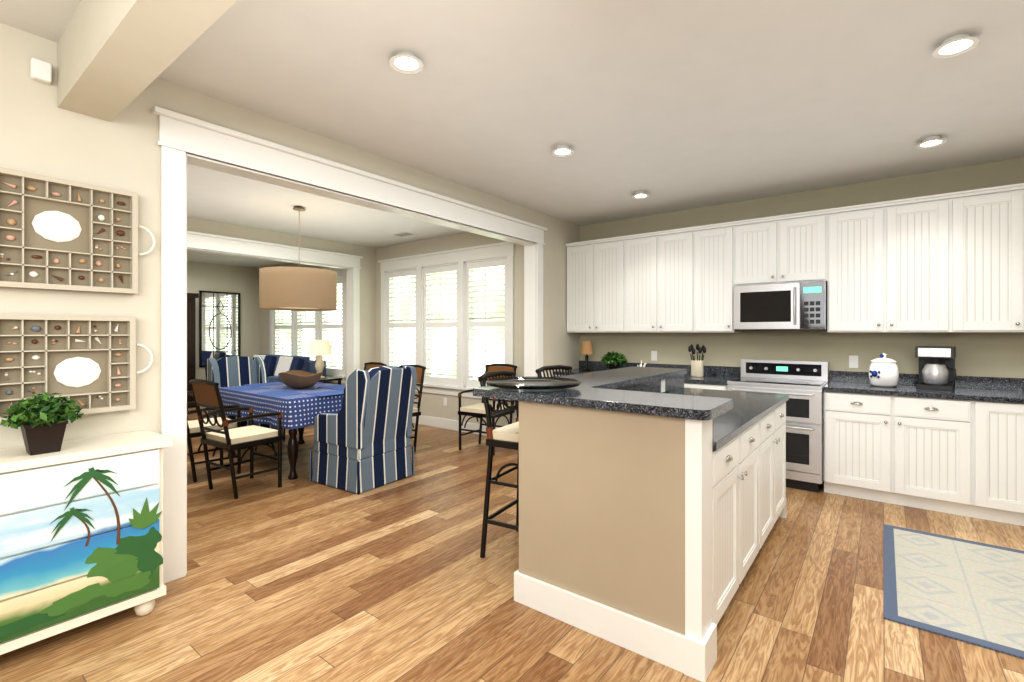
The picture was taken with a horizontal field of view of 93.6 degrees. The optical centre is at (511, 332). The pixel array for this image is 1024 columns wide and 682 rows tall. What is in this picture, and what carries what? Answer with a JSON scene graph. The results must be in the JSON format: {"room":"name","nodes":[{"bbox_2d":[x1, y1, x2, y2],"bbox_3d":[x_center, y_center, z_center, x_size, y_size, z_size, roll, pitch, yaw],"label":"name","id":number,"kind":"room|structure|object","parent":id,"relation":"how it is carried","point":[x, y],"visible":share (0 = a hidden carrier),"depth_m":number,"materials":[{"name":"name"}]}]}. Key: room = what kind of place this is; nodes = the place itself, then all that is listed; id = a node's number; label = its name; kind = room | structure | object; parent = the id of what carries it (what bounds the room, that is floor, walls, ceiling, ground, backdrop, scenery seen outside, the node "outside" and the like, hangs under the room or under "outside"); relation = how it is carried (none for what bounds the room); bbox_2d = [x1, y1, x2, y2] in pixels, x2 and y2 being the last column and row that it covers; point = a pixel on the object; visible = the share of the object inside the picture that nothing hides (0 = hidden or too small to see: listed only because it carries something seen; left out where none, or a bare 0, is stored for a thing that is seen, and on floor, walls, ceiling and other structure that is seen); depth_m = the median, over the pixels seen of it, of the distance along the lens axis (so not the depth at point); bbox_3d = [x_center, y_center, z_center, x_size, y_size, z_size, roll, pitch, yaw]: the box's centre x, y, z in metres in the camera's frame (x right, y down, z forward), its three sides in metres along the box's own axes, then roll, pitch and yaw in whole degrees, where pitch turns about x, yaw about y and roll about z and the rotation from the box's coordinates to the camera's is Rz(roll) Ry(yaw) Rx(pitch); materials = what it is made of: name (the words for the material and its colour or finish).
{"room":"kitchen","nodes":[
{"label":"kitchen","id":0,"kind":"room"},
{"bbox_2d":[187,261,259,379],"bbox_3d":[-6.881,-0.010,8.554,0.150,2.760,4.620,0,0,38],"label":"wall","id":1,"kind":"structure","parent":0,"point":[241,280],"depth_m":9.98,"materials":[{"name":"beige paint"}]},
{"bbox_2d":[199,291,239,366],"bbox_3d":[-5.880,-0.080,9.695,0.030,1.500,0.750,0,0,38],"label":"mirror","id":2,"kind":"object","parent":1,"relation":"attached to","point":[219,324],"visible":0.96,"depth_m":9.67,"materials":[{"name":"black metal"}]},
{"bbox_2d":[187,217,375,369],"bbox_3d":[-3.700,-0.010,6.095,0.150,2.760,4.620,0,0,38],"label":"wall","id":3,"kind":"structure","parent":0,"point":[368,307],"depth_m":7.49,"materials":[{"name":"beige paint"}]},
{"bbox_2d":[0,23,579,448],"bbox_3d":[-1.652,-0.010,3.103,0.150,2.760,8.090,0,0,38],"label":"wall","id":4,"kind":"structure","parent":0,"point":[41,133],"depth_m":2.56,"materials":[{"name":"beige paint"}]},
{"bbox_2d":[30,58,51,83],"bbox_3d":[-2.195,-1.220,2.240,0.042,0.090,0.070,0,0,38],"label":"detector","id":5,"kind":"object","parent":4,"relation":"attached to","point":[40,70],"visible":0.98,"depth_m":2.23,"materials":[{"name":"white paint"}]},
{"bbox_2d":[0,314,152,422],"bbox_3d":[-2.108,0.155,2.341,0.055,0.480,0.597,0,0,38],"label":"art","id":6,"kind":"object","parent":4,"relation":"attached to","point":[88,363],"visible":0.98,"depth_m":2.33,"materials":[{"name":"beige wood"}]},
{"bbox_2d":[0,167,155,293],"bbox_3d":[-2.105,-0.468,2.345,0.055,0.525,0.607,0,0,38],"label":"art","id":7,"kind":"object","parent":4,"relation":"attached to","point":[62,234],"visible":1,"depth_m":2.31,"materials":[{"name":"beige wood"}]},
{"bbox_2d":[152,106,546,583],"bbox_3d":[-0.848,0.077,4.144,0.254,2.585,3.790,0,0,38],"label":"trim","id":8,"kind":"structure","parent":4,"relation":"attached to","point":[181,136],"depth_m":2.92,"materials":[{"name":"white paint"}]},
{"bbox_2d":[260,232,523,425],"bbox_3d":[-2.526,-0.010,8.203,7.470,2.760,0.150,0,0,38],"label":"wall","id":9,"kind":"structure","parent":0,"point":[431,404],"depth_m":6.88,"materials":[{"name":"beige paint"}]},
{"bbox_2d":[270,268,345,383],"bbox_3d":[-3.943,-0.145,9.247,2.820,2.050,0.190,0,0,38],"label":"window","id":10,"kind":"structure","parent":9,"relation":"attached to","point":[321,326],"depth_m":8.97,"materials":[{"name":"white paint"}]},
{"bbox_2d":[378,241,514,399],"bbox_3d":[-1.020,-0.145,6.987,2.770,2.050,0.190,0,0,38],"label":"window","id":11,"kind":"structure","parent":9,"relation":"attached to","point":[463,263],"depth_m":6.83,"materials":[{"name":"white paint"}]},
{"bbox_2d":[412,415,499,435],"bbox_3d":[-2.518,1.300,8.091,7.320,0.140,0.016,0,0,38],"label":"baseboard","id":12,"kind":"structure","parent":9,"relation":"attached to","point":[449,424],"depth_m":6.84,"materials":[{"name":"white paint"}]},
{"bbox_2d":[0,406,1023,681],"bbox_3d":[-1.913,1.420,3.494,14.500,0.100,8.990,0,0,38],"label":"floor","id":13,"kind":"structure","parent":0,"point":[302,578],"depth_m":2.44,"materials":[{"name":"brown wood"}]},
{"bbox_2d":[0,430,171,654],"bbox_3d":[-2.173,0.945,2.008,0.355,0.850,1.180,0,0,38],"label":"dresser","id":14,"kind":"object","parent":13,"relation":"on","point":[81,531],"visible":1,"depth_m":2.11,"materials":[{"name":"beige wood"}]},
{"bbox_2d":[0,391,83,455],"bbox_3d":[-2.048,0.386,2.103,0.271,0.266,0.263,0,0,38],"label":"potted plant","id":15,"kind":"object","parent":14,"relation":"on","point":[41,436],"visible":1,"depth_m":2.06,"materials":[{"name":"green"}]},
{"bbox_2d":[187,390,192,419],"bbox_3d":[-4.580,1.140,7.483,1.100,0.460,0.640,0,0,38],"label":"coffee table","id":16,"kind":"object","parent":13,"relation":"on","point":[189,393],"visible":0.06,"depth_m":7.48,"materials":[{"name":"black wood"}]},
{"bbox_2d":[187,293,198,407],"bbox_3d":[-6.376,0.320,8.593,0.593,2.100,1.180,0,0,38],"label":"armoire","id":17,"kind":"object","parent":13,"relation":"on","point":[191,336],"visible":0.19,"depth_m":8.81,"materials":[{"name":"black wood"}]},
{"bbox_2d":[187,401,241,481],"bbox_3d":[-3.014,0.877,4.641,0.580,0.991,0.582,0,0,41],"label":"dining chair","id":18,"kind":"object","parent":13,"relation":"on","point":[193,429],"visible":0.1,"depth_m":4.55,"materials":[{"name":"black wood"}]},
{"bbox_2d":[189,379,282,498],"bbox_3d":[-2.409,0.877,4.186,0.580,0.991,0.582,0,0,34],"label":"dining chair","id":19,"kind":"object","parent":13,"relation":"on","point":[207,394],"visible":1,"depth_m":4.09,"materials":[{"name":"black wood"}]},
{"bbox_2d":[205,356,284,449],"bbox_3d":[-3.357,0.831,6.032,0.739,1.070,0.671,0,0,38],"label":"chair","id":20,"kind":"object","parent":13,"relation":"on","point":[231,371],"visible":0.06,"depth_m":6.13,"materials":[{"name":"fabric"}]},
{"bbox_2d":[219,382,345,479],"bbox_3d":[-2.340,0.986,5.247,1.660,0.769,1.103,0,0,38],"label":"dining table","id":21,"kind":"object","parent":13,"relation":"on","point":[300,409],"visible":0.6,"depth_m":4.67,"materials":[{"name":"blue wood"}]},
{"bbox_2d":[278,370,321,387],"bbox_3d":[-2.312,0.508,5.250,0.550,0.183,0.341,0,0,26],"label":"centerpiece bowl","id":22,"kind":"object","parent":21,"relation":"on","point":[297,379],"visible":0.98,"depth_m":5.13,"materials":[{"name":"brown wood"}]},
{"bbox_2d":[253,354,325,382],"bbox_3d":[-4.410,0.889,8.767,2.150,0.962,0.940,0,0,38],"label":"sofa","id":23,"kind":"object","parent":13,"relation":"on","point":[275,365],"visible":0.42,"depth_m":8.54,"materials":[{"name":"blue fabric"}]},
{"bbox_2d":[318,376,341,384],"bbox_3d":[-3.125,1.052,7.812,0.500,0.635,0.500,0,0,38],"label":"end table","id":24,"kind":"object","parent":13,"relation":"on","point":[325,379],"visible":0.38,"depth_m":7.77,"materials":[{"name":"black wood"}]},
{"bbox_2d":[307,340,331,378],"bbox_3d":[-3.125,0.424,7.812,0.370,0.620,0.370,0,0,38],"label":"table lamp","id":25,"kind":"object","parent":24,"relation":"on","point":[319,347],"visible":0.85,"depth_m":7.70,"materials":[{"name":"beige fabric"}]},
{"bbox_2d":[310,365,416,493],"bbox_3d":[-1.370,0.831,4.499,0.739,1.070,0.671,0,0,33],"label":"chair","id":26,"kind":"object","parent":13,"relation":"on","point":[362,444],"visible":0.98,"depth_m":4.26,"materials":[{"name":"fabric"}]},
{"bbox_2d":[364,362,386,370],"bbox_3d":[-1.944,0.877,6.066,0.580,0.991,0.582,0,0,40],"label":"dining chair","id":27,"kind":"object","parent":13,"relation":"on","point":[368,366],"visible":0.06,"depth_m":6.30,"materials":[{"name":"brown wood"}]},
{"bbox_2d":[399,364,425,451],"bbox_3d":[-1.359,0.877,5.601,0.580,0.991,0.582,0,0,38],"label":"dining chair","id":28,"kind":"object","parent":13,"relation":"on","point":[420,370],"visible":0.19,"depth_m":5.61,"materials":[{"name":"black wicker"}]},
{"bbox_2d":[458,363,516,454],"bbox_3d":[-0.270,0.877,5.745,0.580,0.991,0.582,0,0,32],"label":"dining chair","id":29,"kind":"object","parent":13,"relation":"on","point":[477,411],"visible":0.48,"depth_m":5.63,"materials":[{"name":"black wood"}]},
{"bbox_2d":[478,370,518,557],"bbox_3d":[0.093,0.812,3.045,0.519,1.119,0.482,0,0,30],"label":"bar stool","id":30,"kind":"object","parent":13,"relation":"on","point":[507,436],"visible":0.46,"depth_m":2.94,"materials":[{"name":"black wood"}]},
{"bbox_2d":[535,365,571,377],"bbox_3d":[0.487,0.812,3.570,0.518,1.119,0.482,0,0,43],"label":"bar stool","id":31,"kind":"object","parent":13,"relation":"on","point":[553,368],"visible":0.08,"depth_m":3.72,"materials":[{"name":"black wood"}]},
{"bbox_2d":[509,393,788,681],"bbox_3d":[1.033,0.855,3.003,0.956,1.030,2.119,0,0,38],"label":"kitchen island","id":32,"kind":"object","parent":13,"relation":"on","point":[652,504],"depth_m":2.17,"materials":[{"name":"white paint"}]},
{"bbox_2d":[473,367,760,422],"bbox_3d":[0.920,0.320,3.083,1.244,0.040,2.156,0,0,38],"label":"island countertop","id":33,"kind":"structure","parent":32,"relation":"on","point":[627,390],"depth_m":2.42,"materials":[{"name":"black stone"}]},
{"bbox_2d":[486,377,581,389],"bbox_3d":[0.118,0.281,2.639,0.524,0.036,0.524,0,0,38],"label":"glass platter","id":34,"kind":"object","parent":33,"relation":"on","point":[535,383],"visible":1,"depth_m":2.63,"materials":[{"name":"glass"}]},
{"bbox_2d":[684,381,727,389],"bbox_3d":[1.818,0.932,5.131,1.050,0.875,0.629,0,0,38],"label":"base cabinet","id":35,"kind":"object","parent":13,"relation":"on","point":[715,387],"depth_m":4.67,"materials":[{"name":"white paint"}]},
{"bbox_2d":[554,369,738,384],"bbox_3d":[1.458,0.476,5.402,1.952,0.037,0.641,0,0,38],"label":"countertop","id":36,"kind":"structure","parent":35,"relation":"on","point":[708,378],"depth_m":4.84,"materials":[{"name":"black stone"}]},
{"bbox_2d":[580,341,593,370],"bbox_3d":[0.911,0.277,5.855,0.170,0.360,0.170,0,0,38],"label":"light","id":37,"kind":"object","parent":36,"relation":"on","point":[586,348],"visible":1,"depth_m":5.81,"materials":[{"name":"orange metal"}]},
{"bbox_2d":[601,351,627,368],"bbox_3d":[1.194,0.331,5.637,0.328,0.253,0.344,0,0,38],"label":"potted plant","id":38,"kind":"object","parent":36,"relation":"on","point":[614,359],"visible":1,"depth_m":5.58,"materials":[{"name":"green plant"}]},
{"bbox_2d":[688,344,705,376],"bbox_3d":[1.950,0.286,5.052,0.176,0.341,0.157,0,0,38],"label":"utensil crock","id":39,"kind":"object","parent":36,"relation":"on","point":[697,367],"visible":1,"depth_m":5.01,"materials":[{"name":"beige ceramic"}]},
{"bbox_2d":[727,359,828,492],"bbox_3d":[2.498,0.820,4.524,0.758,1.100,0.706,0,0,38],"label":"range oven","id":40,"kind":"object","parent":13,"relation":"on","point":[801,384],"visible":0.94,"depth_m":4.19,"materials":[{"name":"silver metal"}]},
{"bbox_2d":[824,393,989,519],"bbox_3d":[3.237,0.932,4.034,1.000,0.875,0.629,0,0,38],"label":"base cabinet","id":41,"kind":"object","parent":13,"relation":"on","point":[958,449],"depth_m":3.75,"materials":[{"name":"white paint"}]},
{"bbox_2d":[823,381,1023,404],"bbox_3d":[4.302,0.476,3.203,3.702,0.037,0.641,0,0,38],"label":"countertop","id":42,"kind":"structure","parent":41,"relation":"on","point":[1007,396],"depth_m":3.76,"materials":[{"name":"black stone"}]},
{"bbox_2d":[868,353,898,386],"bbox_3d":[3.189,0.315,4.127,0.210,0.285,0.217,0,0,38],"label":"ceramic jar","id":43,"kind":"object","parent":42,"relation":"on","point":[883,371],"visible":1,"depth_m":4.06,"materials":[{"name":"white ceramic"}]},
{"bbox_2d":[916,346,956,390],"bbox_3d":[3.493,0.284,3.951,0.254,0.345,0.247,0,0,-44],"label":"coffee maker","id":44,"kind":"object","parent":42,"relation":"on","point":[937,370],"visible":1,"depth_m":3.89,"materials":[{"name":"black plastic"}]},
{"bbox_2d":[884,524,1023,658],"bbox_3d":[3.124,1.365,2.161,2.300,0.008,1.420,0,0,38],"label":"kitchen rug","id":45,"kind":"object","parent":13,"relation":"on","point":[968,591],"visible":1,"depth_m":2.56,"materials":[{"name":"beige fabric"}]},
{"bbox_2d":[990,401,1023,525],"bbox_3d":[3.940,0.932,3.491,1.073,0.875,0.629,0,0,38],"label":"base cabinet","id":46,"kind":"object","parent":13,"relation":"on","point":[1006,421],"depth_m":3.43,"materials":[{"name":"white paint"}]},
{"bbox_2d":[0,0,1023,267],"bbox_3d":[-1.913,-1.440,3.494,14.500,0.100,8.990,0,0,38],"label":"ceiling","id":47,"kind":"structure","parent":0,"point":[676,104],"depth_m":2.79,"materials":[{"name":"paint"}]},
{"bbox_2d":[57,0,236,121],"bbox_3d":[0.429,-1.235,0.414,6.428,0.310,0.200,0,0,38],"label":"ceiling beam","id":48,"kind":"structure","parent":47,"relation":"attached to","point":[115,58],"depth_m":1.89,"materials":[{"name":"beige paint"}]},
{"bbox_2d":[259,206,336,310],"bbox_3d":[-2.347,-0.825,5.303,0.780,1.129,0.780,0,0,38],"label":"pendant lamp","id":49,"kind":"object","parent":47,"relation":"hanging from","point":[284,288],"visible":1,"depth_m":4.98,"materials":[{"name":"fabric"}]},
{"bbox_2d":[392,232,414,236],"bbox_3d":[-1.520,-1.384,6.749,0.320,0.010,0.160,0,0,38],"label":"ceiling vent","id":50,"kind":"object","parent":47,"relation":"in","point":[402,234],"visible":0.96,"depth_m":6.73,"materials":[{"name":"white paint"}]},
{"bbox_2d":[389,51,423,73],"bbox_3d":[-0.531,-1.369,2.420,0.168,0.039,0.168,0,0,29],"label":"recessed light","id":51,"kind":"object","parent":47,"relation":"in","point":[405,62],"depth_m":2.44,"materials":[{"name":"white paint"}]},
{"bbox_2d":[551,145,573,156],"bbox_3d":[0.380,-1.369,3.599,0.168,0.039,0.168,0,0,-43],"label":"recessed light","id":52,"kind":"object","parent":47,"relation":"in","point":[561,150],"depth_m":3.63,"materials":[{"name":"white paint"}]},
{"bbox_2d":[632,191,649,198],"bbox_3d":[1.273,-1.369,4.754,0.168,0.039,0.168,0,0,29],"label":"recessed light","id":53,"kind":"object","parent":47,"relation":"in","point":[640,194],"depth_m":4.77,"materials":[{"name":"white paint"}]},
{"bbox_2d":[916,136,946,148],"bbox_3d":[2.996,-1.369,3.435,0.168,0.039,0.168,0,0,29],"label":"recessed light","id":54,"kind":"object","parent":47,"relation":"in","point":[933,141],"depth_m":3.44,"materials":[{"name":"white paint"}]},
{"bbox_2d":[932,34,979,58],"bbox_3d":[2.103,-1.369,2.280,0.168,0.039,0.168,0,0,29],"label":"recessed light","id":55,"kind":"object","parent":47,"relation":"in","point":[959,44],"depth_m":2.29,"materials":[{"name":"white paint"}]},
{"bbox_2d":[580,158,1023,380],"bbox_3d":[3.470,-0.010,4.351,6.730,2.760,0.150,0,0,38],"label":"wall","id":56,"kind":"structure","parent":0,"point":[990,354],"depth_m":4.60,"materials":[{"name":"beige paint"}]},
{"bbox_2d":[565,235,632,332],"bbox_3d":[1.113,-0.549,5.854,0.853,1.087,0.346,0,0,38],"label":"upper cabinet","id":57,"kind":"object","parent":56,"relation":"attached to","point":[599,271],"depth_m":5.69,"materials":[{"name":"white paint"}]},
{"bbox_2d":[651,351,656,360],"bbox_3d":[1.668,0.267,5.641,0.070,0.115,0.006,0,0,38],"label":"electrical outlet plate","id":58,"kind":"object","parent":56,"relation":"attached to","point":[653,353],"depth_m":5.64,"materials":[{"name":"white paint"}]},
{"bbox_2d":[633,227,700,332],"bbox_3d":[1.699,-0.549,5.401,0.929,1.087,0.346,0,0,38],"label":"upper cabinet","id":59,"kind":"object","parent":56,"relation":"attached to","point":[666,264],"depth_m":5.20,"materials":[{"name":"white paint"}]},
{"bbox_2d":[701,220,744,332],"bbox_3d":[2.161,-0.549,5.044,0.539,1.087,0.346,0,0,38],"label":"upper cabinet","id":60,"kind":"object","parent":56,"relation":"attached to","point":[722,244],"depth_m":4.87,"materials":[{"name":"white paint"}]},
{"bbox_2d":[745,211,828,284],"bbox_3d":[2.624,-0.782,4.687,0.780,0.622,0.346,0,0,38],"label":"upper cabinet","id":61,"kind":"object","parent":56,"relation":"attached to","point":[779,249],"depth_m":4.50,"materials":[{"name":"white paint"}]},
{"bbox_2d":[734,281,826,330],"bbox_3d":[2.593,-0.244,4.647,0.760,0.442,0.446,0,0,38],"label":"microwave","id":62,"kind":"object","parent":61,"relation":"attached to","point":[800,306],"visible":0.96,"depth_m":4.49,"materials":[{"name":"silver metal"}]},
{"bbox_2d":[578,361,1023,388],"bbox_3d":[3.415,0.408,4.279,6.422,0.100,0.024,0,0,38],"label":"backsplash","id":63,"kind":"structure","parent":56,"relation":"attached to","point":[719,371],"depth_m":4.42,"materials":[{"name":"black stone"}]},
{"bbox_2d":[849,355,857,367],"bbox_3d":[3.179,0.267,4.473,0.070,0.115,0.006,0,0,38],"label":"electrical outlet plate","id":64,"kind":"object","parent":56,"relation":"attached to","point":[853,361],"depth_m":4.47,"materials":[{"name":"white paint"}]},
{"bbox_2d":[827,191,964,331],"bbox_3d":[3.257,-0.549,4.197,0.971,1.087,0.346,0,0,38],"label":"upper cabinet","id":65,"kind":"object","parent":56,"relation":"attached to","point":[950,262],"depth_m":4.01,"materials":[{"name":"white paint"}]},
{"bbox_2d":[965,183,1023,331],"bbox_3d":[3.907,-0.549,3.695,0.972,1.087,0.346,0,0,38],"label":"upper cabinet","id":66,"kind":"object","parent":56,"relation":"attached to","point":[994,216],"depth_m":3.66,"materials":[{"name":"white paint"}]},
{"label":"outside","id":67,"kind":"structure","parent":0,"visible":0},
{"bbox_2d":[281,266,503,379],"bbox_3d":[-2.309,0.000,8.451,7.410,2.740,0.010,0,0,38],"label":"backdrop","id":68,"kind":"structure","parent":67,"point":[452,342],"depth_m":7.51,"materials":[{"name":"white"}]}
]}

